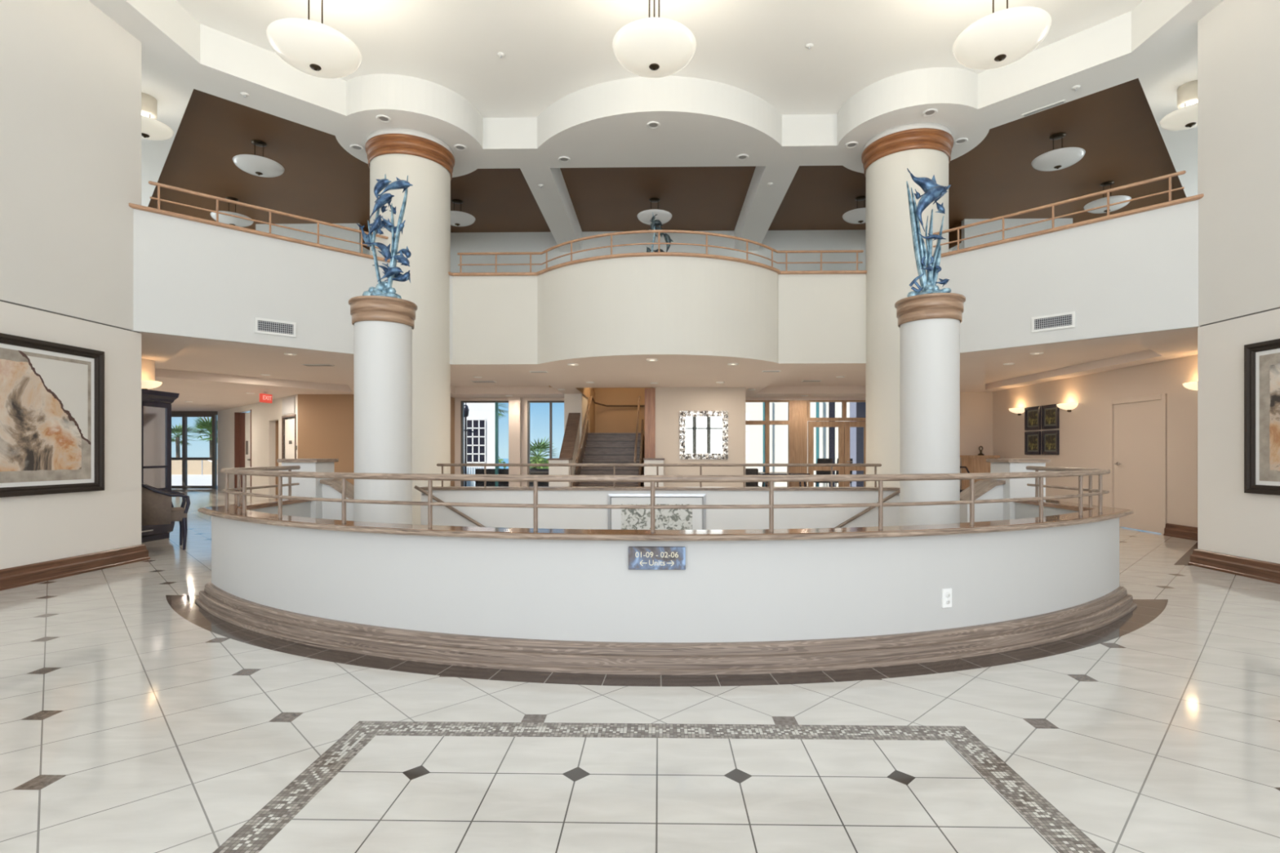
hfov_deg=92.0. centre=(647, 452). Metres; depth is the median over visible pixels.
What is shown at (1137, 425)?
door
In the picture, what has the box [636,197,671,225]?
pendant lamp
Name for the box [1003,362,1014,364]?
recessed light
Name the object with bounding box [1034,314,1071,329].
grille
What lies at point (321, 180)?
ceiling
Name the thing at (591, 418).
wall
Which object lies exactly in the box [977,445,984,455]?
figurine
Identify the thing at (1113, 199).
pendant lamp
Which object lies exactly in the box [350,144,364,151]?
recessed light
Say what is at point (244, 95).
sprinkler
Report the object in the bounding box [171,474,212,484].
floor
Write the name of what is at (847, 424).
door
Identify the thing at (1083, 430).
wall
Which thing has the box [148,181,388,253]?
balcony railing
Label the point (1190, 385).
wall sconce
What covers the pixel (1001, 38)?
pendant lamp
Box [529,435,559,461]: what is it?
palm tree
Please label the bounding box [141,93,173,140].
pendant lamp
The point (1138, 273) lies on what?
wall
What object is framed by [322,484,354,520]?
wall
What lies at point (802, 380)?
ceiling vent
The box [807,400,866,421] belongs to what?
window
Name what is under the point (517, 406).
wall
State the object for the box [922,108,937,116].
recessed light
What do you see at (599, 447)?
staircase
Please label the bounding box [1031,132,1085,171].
pendant lamp
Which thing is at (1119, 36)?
ceiling soffit
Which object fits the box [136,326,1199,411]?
ceiling
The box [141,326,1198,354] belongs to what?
floor
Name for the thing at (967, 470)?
chair
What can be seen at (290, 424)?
door
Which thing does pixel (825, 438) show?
window
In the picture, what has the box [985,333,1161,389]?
ceiling
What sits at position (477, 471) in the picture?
sofa
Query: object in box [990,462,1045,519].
wall
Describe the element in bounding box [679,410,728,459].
wall mirror
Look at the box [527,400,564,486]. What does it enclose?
window
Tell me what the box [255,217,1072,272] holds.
wall
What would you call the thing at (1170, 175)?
balcony railing
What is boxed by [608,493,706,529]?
framed print
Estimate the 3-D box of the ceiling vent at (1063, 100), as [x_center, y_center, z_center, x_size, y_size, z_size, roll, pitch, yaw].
[5.331,-4.621,8.319,0.070,0.016,0.500,0,0,-44]
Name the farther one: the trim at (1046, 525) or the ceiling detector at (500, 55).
the ceiling detector at (500, 55)
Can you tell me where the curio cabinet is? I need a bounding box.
[141,388,179,542]
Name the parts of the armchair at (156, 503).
rail, arm, seat, leg, arm, leg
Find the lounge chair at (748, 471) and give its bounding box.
[745,468,759,486]
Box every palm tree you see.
[171,423,198,457]
[190,417,212,457]
[498,403,508,417]
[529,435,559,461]
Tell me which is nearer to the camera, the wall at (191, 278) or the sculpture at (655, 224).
the wall at (191, 278)
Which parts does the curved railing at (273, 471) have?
post, post, post, post, post, post, post, post, post, rail, handrail, post, post, post, post, post, post, post, post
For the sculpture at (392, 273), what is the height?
1.338 m
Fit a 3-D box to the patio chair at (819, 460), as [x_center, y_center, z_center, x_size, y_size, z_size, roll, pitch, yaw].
[4.743,0.711,16.756,0.468,1.081,0.579,0,0,1]
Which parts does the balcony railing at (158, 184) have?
post, post, rail, post, post, post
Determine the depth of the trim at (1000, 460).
6.12 m
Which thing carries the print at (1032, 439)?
attached to the wall at (1083, 430)
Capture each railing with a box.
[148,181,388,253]
[219,465,1111,532]
[436,463,881,487]
[457,230,863,272]
[933,170,1186,249]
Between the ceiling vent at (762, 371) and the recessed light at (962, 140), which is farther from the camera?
the ceiling vent at (762, 371)
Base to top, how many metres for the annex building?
5.030 m
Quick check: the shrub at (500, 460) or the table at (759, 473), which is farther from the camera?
the shrub at (500, 460)
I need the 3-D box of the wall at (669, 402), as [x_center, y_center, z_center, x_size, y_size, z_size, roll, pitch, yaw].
[1.131,-0.065,14.131,1.880,2.570,2.500,0,0,1]
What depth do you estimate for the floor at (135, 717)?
2.61 m
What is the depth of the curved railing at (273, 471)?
3.74 m
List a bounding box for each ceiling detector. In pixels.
[497,52,505,57]
[805,43,813,49]
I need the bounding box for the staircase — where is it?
[547,388,664,486]
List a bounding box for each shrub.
[498,457,506,468]
[529,455,548,468]
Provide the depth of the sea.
228.85 m
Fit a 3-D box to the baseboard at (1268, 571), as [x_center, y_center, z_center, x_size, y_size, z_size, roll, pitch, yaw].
[5.880,1.131,0.745,0.260,0.178,11.915,0,0,1]
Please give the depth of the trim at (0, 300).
6.09 m
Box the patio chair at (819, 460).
[813,458,832,486]
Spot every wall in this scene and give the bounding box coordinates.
[0,0,141,569]
[133,208,453,364]
[141,358,155,390]
[171,460,212,474]
[211,501,1119,642]
[217,394,297,498]
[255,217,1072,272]
[281,462,333,518]
[297,394,454,486]
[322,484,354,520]
[420,489,899,529]
[453,256,866,364]
[454,397,866,486]
[549,385,655,486]
[564,394,587,475]
[587,387,595,432]
[655,386,745,486]
[936,200,1200,352]
[960,391,992,488]
[960,484,1003,523]
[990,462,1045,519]
[992,354,1197,527]
[1197,0,1279,564]
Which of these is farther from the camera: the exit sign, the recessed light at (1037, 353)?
the exit sign
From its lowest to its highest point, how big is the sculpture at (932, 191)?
1.360 m
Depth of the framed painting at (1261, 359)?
5.91 m
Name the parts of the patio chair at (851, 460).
backrest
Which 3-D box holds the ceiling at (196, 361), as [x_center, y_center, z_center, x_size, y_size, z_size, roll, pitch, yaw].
[-4.576,-1.435,11.795,7.322,0.170,5.931,0,0,-44]
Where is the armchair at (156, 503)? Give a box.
[141,481,190,550]
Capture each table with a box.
[758,472,809,486]
[960,455,999,488]
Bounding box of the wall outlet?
[941,587,951,608]
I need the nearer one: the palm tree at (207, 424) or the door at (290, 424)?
the door at (290, 424)
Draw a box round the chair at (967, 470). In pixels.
[960,466,969,492]
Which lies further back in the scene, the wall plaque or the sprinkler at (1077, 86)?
the sprinkler at (1077, 86)
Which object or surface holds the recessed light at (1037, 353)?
in the ceiling at (1027, 366)
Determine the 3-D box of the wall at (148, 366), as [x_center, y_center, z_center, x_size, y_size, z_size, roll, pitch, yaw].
[-6.656,-0.065,7.579,1.600,2.570,3.100,0,0,1]
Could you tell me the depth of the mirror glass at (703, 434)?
12.85 m
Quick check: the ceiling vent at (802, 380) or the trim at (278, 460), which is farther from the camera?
the ceiling vent at (802, 380)
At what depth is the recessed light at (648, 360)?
8.99 m
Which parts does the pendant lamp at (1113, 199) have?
lamp shade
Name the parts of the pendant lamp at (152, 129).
lamp shade, lamp shade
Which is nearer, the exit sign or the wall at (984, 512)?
the wall at (984, 512)
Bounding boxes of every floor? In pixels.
[0,484,1279,852]
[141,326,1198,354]
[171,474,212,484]
[1173,542,1197,564]
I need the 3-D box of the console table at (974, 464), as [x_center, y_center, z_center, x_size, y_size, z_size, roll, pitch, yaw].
[7.240,0.645,13.483,0.580,1.150,0.580,0,0,1]
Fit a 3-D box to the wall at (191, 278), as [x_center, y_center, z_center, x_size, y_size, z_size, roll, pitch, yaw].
[-4.426,-2.030,8.244,3.840,1.360,0.150,0,0,-44]
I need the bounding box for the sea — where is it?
[498,458,508,468]
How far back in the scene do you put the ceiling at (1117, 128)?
11.35 m
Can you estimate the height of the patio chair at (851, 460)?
1.081 m
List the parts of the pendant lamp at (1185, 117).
lamp shade, lamp shade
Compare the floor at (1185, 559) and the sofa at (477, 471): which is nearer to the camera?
the floor at (1185, 559)
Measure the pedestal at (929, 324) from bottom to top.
4.648 m
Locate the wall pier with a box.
[792,400,807,486]
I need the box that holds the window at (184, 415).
[171,411,217,488]
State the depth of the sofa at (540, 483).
16.61 m
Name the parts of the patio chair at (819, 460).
seat, backrest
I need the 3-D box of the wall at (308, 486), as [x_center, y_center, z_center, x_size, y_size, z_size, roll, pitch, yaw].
[-3.542,0.662,6.469,0.350,1.115,0.360,0,0,1]
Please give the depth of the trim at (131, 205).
7.63 m
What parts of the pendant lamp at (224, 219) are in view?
lamp shade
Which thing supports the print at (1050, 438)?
attached to the wall at (1083, 430)
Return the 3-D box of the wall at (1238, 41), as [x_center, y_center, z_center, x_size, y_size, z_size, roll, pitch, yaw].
[5.880,-1.950,0.717,0.150,6.340,11.860,0,0,1]
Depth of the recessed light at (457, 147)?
9.39 m
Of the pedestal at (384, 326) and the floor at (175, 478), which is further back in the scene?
the floor at (175, 478)
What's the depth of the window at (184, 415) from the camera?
20.45 m
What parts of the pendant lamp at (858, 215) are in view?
lamp shade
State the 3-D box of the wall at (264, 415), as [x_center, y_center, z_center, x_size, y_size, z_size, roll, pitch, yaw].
[-11.149,-0.065,17.521,8.537,2.570,0.150,0,0,45]
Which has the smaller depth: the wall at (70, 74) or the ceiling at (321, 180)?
the wall at (70, 74)
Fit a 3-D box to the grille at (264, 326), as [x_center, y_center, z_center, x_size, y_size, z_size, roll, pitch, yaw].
[-4.712,-1.580,7.844,0.400,0.130,0.009,0,0,-44]
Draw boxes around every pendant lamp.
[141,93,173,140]
[209,196,253,226]
[232,139,284,177]
[266,0,361,78]
[450,199,475,226]
[612,0,696,78]
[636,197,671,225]
[842,195,866,223]
[952,0,1051,70]
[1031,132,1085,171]
[1083,181,1131,213]
[1159,80,1197,130]
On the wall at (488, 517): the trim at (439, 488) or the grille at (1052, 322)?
the trim at (439, 488)
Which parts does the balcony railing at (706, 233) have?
post, post, post, post, post, post, post, rail, handrail, post, post, post, post, post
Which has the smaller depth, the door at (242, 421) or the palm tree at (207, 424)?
the door at (242, 421)
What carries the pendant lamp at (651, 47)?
hanging from the ceiling at (553, 50)
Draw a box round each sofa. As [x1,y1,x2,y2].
[475,468,508,486]
[529,468,548,486]
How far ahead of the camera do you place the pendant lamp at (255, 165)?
10.08 m
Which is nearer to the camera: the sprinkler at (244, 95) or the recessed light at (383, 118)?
the sprinkler at (244, 95)
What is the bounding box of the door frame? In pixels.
[275,417,294,498]
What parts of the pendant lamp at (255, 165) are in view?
lamp shade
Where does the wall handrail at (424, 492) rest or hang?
attached to the wall at (488, 517)
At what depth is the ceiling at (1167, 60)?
8.80 m
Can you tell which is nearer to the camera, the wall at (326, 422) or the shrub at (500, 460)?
the wall at (326, 422)
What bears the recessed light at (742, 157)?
in the ceiling at (1167, 60)
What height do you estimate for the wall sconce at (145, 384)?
0.149 m
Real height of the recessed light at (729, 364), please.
0.018 m
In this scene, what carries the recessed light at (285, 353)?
in the ceiling at (196, 361)
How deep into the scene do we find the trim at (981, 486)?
6.34 m
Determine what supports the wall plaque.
attached to the wall at (737, 591)
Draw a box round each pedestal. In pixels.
[348,295,417,524]
[894,293,965,525]
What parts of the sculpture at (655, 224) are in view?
kelp stem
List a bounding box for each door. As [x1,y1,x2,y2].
[234,409,251,493]
[281,413,296,458]
[807,421,844,486]
[844,421,866,486]
[1108,393,1166,534]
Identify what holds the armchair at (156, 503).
on the floor at (135, 717)
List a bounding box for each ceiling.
[88,0,1223,252]
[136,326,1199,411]
[147,88,551,249]
[155,336,563,394]
[175,0,1142,117]
[550,166,765,250]
[755,368,866,393]
[768,78,1186,248]
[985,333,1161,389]
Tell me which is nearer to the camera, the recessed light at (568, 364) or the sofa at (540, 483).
the recessed light at (568, 364)
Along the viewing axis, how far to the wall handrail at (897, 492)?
7.73 m
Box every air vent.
[254,317,296,337]
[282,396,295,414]
[1031,311,1075,333]
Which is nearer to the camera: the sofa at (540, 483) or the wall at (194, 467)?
the sofa at (540, 483)
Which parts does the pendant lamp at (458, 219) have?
lamp shade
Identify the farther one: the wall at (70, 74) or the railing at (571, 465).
the railing at (571, 465)
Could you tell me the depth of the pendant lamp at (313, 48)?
6.24 m
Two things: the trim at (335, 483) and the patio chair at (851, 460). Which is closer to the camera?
the trim at (335, 483)
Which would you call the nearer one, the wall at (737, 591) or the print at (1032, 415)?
the wall at (737, 591)
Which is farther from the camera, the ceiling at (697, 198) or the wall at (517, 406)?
the wall at (517, 406)
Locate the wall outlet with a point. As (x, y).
(946, 593)
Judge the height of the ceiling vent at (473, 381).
0.016 m
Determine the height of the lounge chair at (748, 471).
0.840 m
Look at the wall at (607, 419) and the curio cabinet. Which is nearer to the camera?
the curio cabinet
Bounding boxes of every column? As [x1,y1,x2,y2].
[364,128,454,524]
[861,122,953,487]
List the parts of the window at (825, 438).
grey panel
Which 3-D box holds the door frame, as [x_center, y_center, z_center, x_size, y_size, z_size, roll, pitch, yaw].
[-9.293,0.170,16.135,0.950,2.100,0.500,0,0,45]
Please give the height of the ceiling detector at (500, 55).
0.040 m
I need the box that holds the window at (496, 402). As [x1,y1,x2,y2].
[460,400,508,486]
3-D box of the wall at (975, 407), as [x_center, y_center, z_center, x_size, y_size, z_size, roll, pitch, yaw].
[6.731,-0.065,14.598,2.300,2.570,1.550,0,0,1]
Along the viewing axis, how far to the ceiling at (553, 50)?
7.61 m
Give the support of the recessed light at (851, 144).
in the ceiling at (1167, 60)
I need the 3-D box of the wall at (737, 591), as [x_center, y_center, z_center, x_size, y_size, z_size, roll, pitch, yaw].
[0.093,1.008,4.854,7.360,1.025,2.730,0,0,1]
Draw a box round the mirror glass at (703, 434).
[685,417,722,453]
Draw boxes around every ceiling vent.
[301,364,334,366]
[470,380,497,382]
[528,370,548,373]
[761,370,781,372]
[800,380,822,382]
[1022,99,1066,116]
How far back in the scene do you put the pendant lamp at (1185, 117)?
7.77 m
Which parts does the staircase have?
handrail, landing handrail, handrail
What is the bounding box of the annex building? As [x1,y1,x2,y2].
[463,403,494,486]
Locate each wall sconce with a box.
[141,379,162,389]
[1008,407,1024,415]
[1056,403,1078,412]
[1182,382,1197,390]
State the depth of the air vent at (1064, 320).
7.61 m
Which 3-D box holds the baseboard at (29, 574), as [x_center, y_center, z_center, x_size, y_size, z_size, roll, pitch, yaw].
[-5.906,1.131,1.031,0.260,0.178,12.035,0,0,1]
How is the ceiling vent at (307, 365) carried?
in the ceiling at (196, 361)
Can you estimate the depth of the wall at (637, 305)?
9.06 m
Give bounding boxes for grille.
[257,320,293,334]
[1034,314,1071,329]
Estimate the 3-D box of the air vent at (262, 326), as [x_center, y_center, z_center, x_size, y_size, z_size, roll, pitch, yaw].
[-4.714,-1.580,7.846,0.460,0.190,0.024,0,0,-44]
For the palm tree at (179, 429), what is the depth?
40.51 m
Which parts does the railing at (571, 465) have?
post, post, post, post, post, post, handrail, post, post, post, post, post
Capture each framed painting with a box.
[0,333,104,497]
[1244,338,1279,495]
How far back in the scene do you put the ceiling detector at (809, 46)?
7.76 m
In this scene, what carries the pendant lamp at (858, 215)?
hanging from the ceiling at (1117, 128)
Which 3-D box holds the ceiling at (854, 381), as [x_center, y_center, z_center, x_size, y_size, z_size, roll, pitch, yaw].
[3.719,-1.435,12.131,2.530,0.170,4.200,0,0,1]
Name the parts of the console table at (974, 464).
drawer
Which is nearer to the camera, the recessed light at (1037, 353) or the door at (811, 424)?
the recessed light at (1037, 353)
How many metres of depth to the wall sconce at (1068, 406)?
11.10 m
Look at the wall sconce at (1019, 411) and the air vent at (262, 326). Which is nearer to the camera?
the air vent at (262, 326)
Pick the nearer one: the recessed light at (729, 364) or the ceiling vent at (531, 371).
the recessed light at (729, 364)
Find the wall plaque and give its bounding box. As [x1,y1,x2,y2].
[628,546,685,569]
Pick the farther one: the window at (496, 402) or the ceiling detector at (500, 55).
the window at (496, 402)
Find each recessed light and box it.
[284,352,296,355]
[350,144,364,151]
[376,115,391,123]
[453,144,466,151]
[558,156,570,163]
[567,363,578,365]
[646,121,660,128]
[646,358,657,361]
[727,363,738,365]
[736,154,748,160]
[844,141,857,148]
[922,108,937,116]
[953,137,968,145]
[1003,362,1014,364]
[1030,351,1043,355]
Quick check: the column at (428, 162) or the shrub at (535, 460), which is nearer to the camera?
the column at (428, 162)
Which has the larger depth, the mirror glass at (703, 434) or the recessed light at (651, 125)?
the mirror glass at (703, 434)
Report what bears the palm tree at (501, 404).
on the ground
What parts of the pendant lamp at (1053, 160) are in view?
lamp shade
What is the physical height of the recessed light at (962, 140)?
0.018 m
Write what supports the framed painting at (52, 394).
attached to the wall at (70, 74)
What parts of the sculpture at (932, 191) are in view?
kelp stem, kelp stem, kelp stem, kelp stem, kelp stem, kelp stem, kelp stem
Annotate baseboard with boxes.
[0,544,150,591]
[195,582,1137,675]
[1163,523,1197,541]
[1188,548,1279,584]
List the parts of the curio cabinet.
door glass, glazed door, crown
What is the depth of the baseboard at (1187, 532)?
8.78 m
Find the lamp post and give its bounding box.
[463,403,474,486]
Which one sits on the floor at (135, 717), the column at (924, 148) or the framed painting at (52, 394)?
the column at (924, 148)
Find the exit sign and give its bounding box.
[259,391,272,403]
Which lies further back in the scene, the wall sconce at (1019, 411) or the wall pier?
the wall pier
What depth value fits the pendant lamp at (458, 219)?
12.46 m
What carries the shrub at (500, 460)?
on the ground
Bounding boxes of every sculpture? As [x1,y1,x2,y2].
[356,173,413,298]
[646,212,673,252]
[906,168,951,297]
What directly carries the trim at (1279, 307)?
attached to the wall at (1238, 41)
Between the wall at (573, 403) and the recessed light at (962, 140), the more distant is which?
the wall at (573, 403)
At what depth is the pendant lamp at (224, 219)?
12.33 m
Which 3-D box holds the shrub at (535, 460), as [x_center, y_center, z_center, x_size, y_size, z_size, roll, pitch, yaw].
[-5.028,1.335,28.083,3.301,2.358,1.685,0,0,1]
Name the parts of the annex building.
fluted panel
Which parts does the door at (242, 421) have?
notice plate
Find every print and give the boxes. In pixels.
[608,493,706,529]
[1024,405,1040,430]
[1024,431,1040,454]
[1041,404,1059,429]
[1041,430,1059,454]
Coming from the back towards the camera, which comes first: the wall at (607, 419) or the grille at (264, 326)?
the wall at (607, 419)
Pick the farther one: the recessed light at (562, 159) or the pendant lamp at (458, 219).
the pendant lamp at (458, 219)
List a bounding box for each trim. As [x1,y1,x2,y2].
[0,299,139,333]
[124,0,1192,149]
[128,203,453,275]
[197,498,1133,541]
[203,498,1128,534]
[276,458,338,462]
[320,478,354,499]
[420,486,899,490]
[453,252,866,275]
[932,193,1204,257]
[960,479,1005,500]
[986,458,1050,462]
[1200,306,1279,326]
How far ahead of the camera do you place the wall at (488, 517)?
7.85 m
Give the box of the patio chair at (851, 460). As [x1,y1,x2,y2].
[832,458,853,486]
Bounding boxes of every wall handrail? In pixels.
[413,485,485,527]
[834,489,899,528]
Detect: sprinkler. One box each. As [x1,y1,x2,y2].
[240,92,248,97]
[1071,84,1080,90]
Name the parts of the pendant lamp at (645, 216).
lamp shade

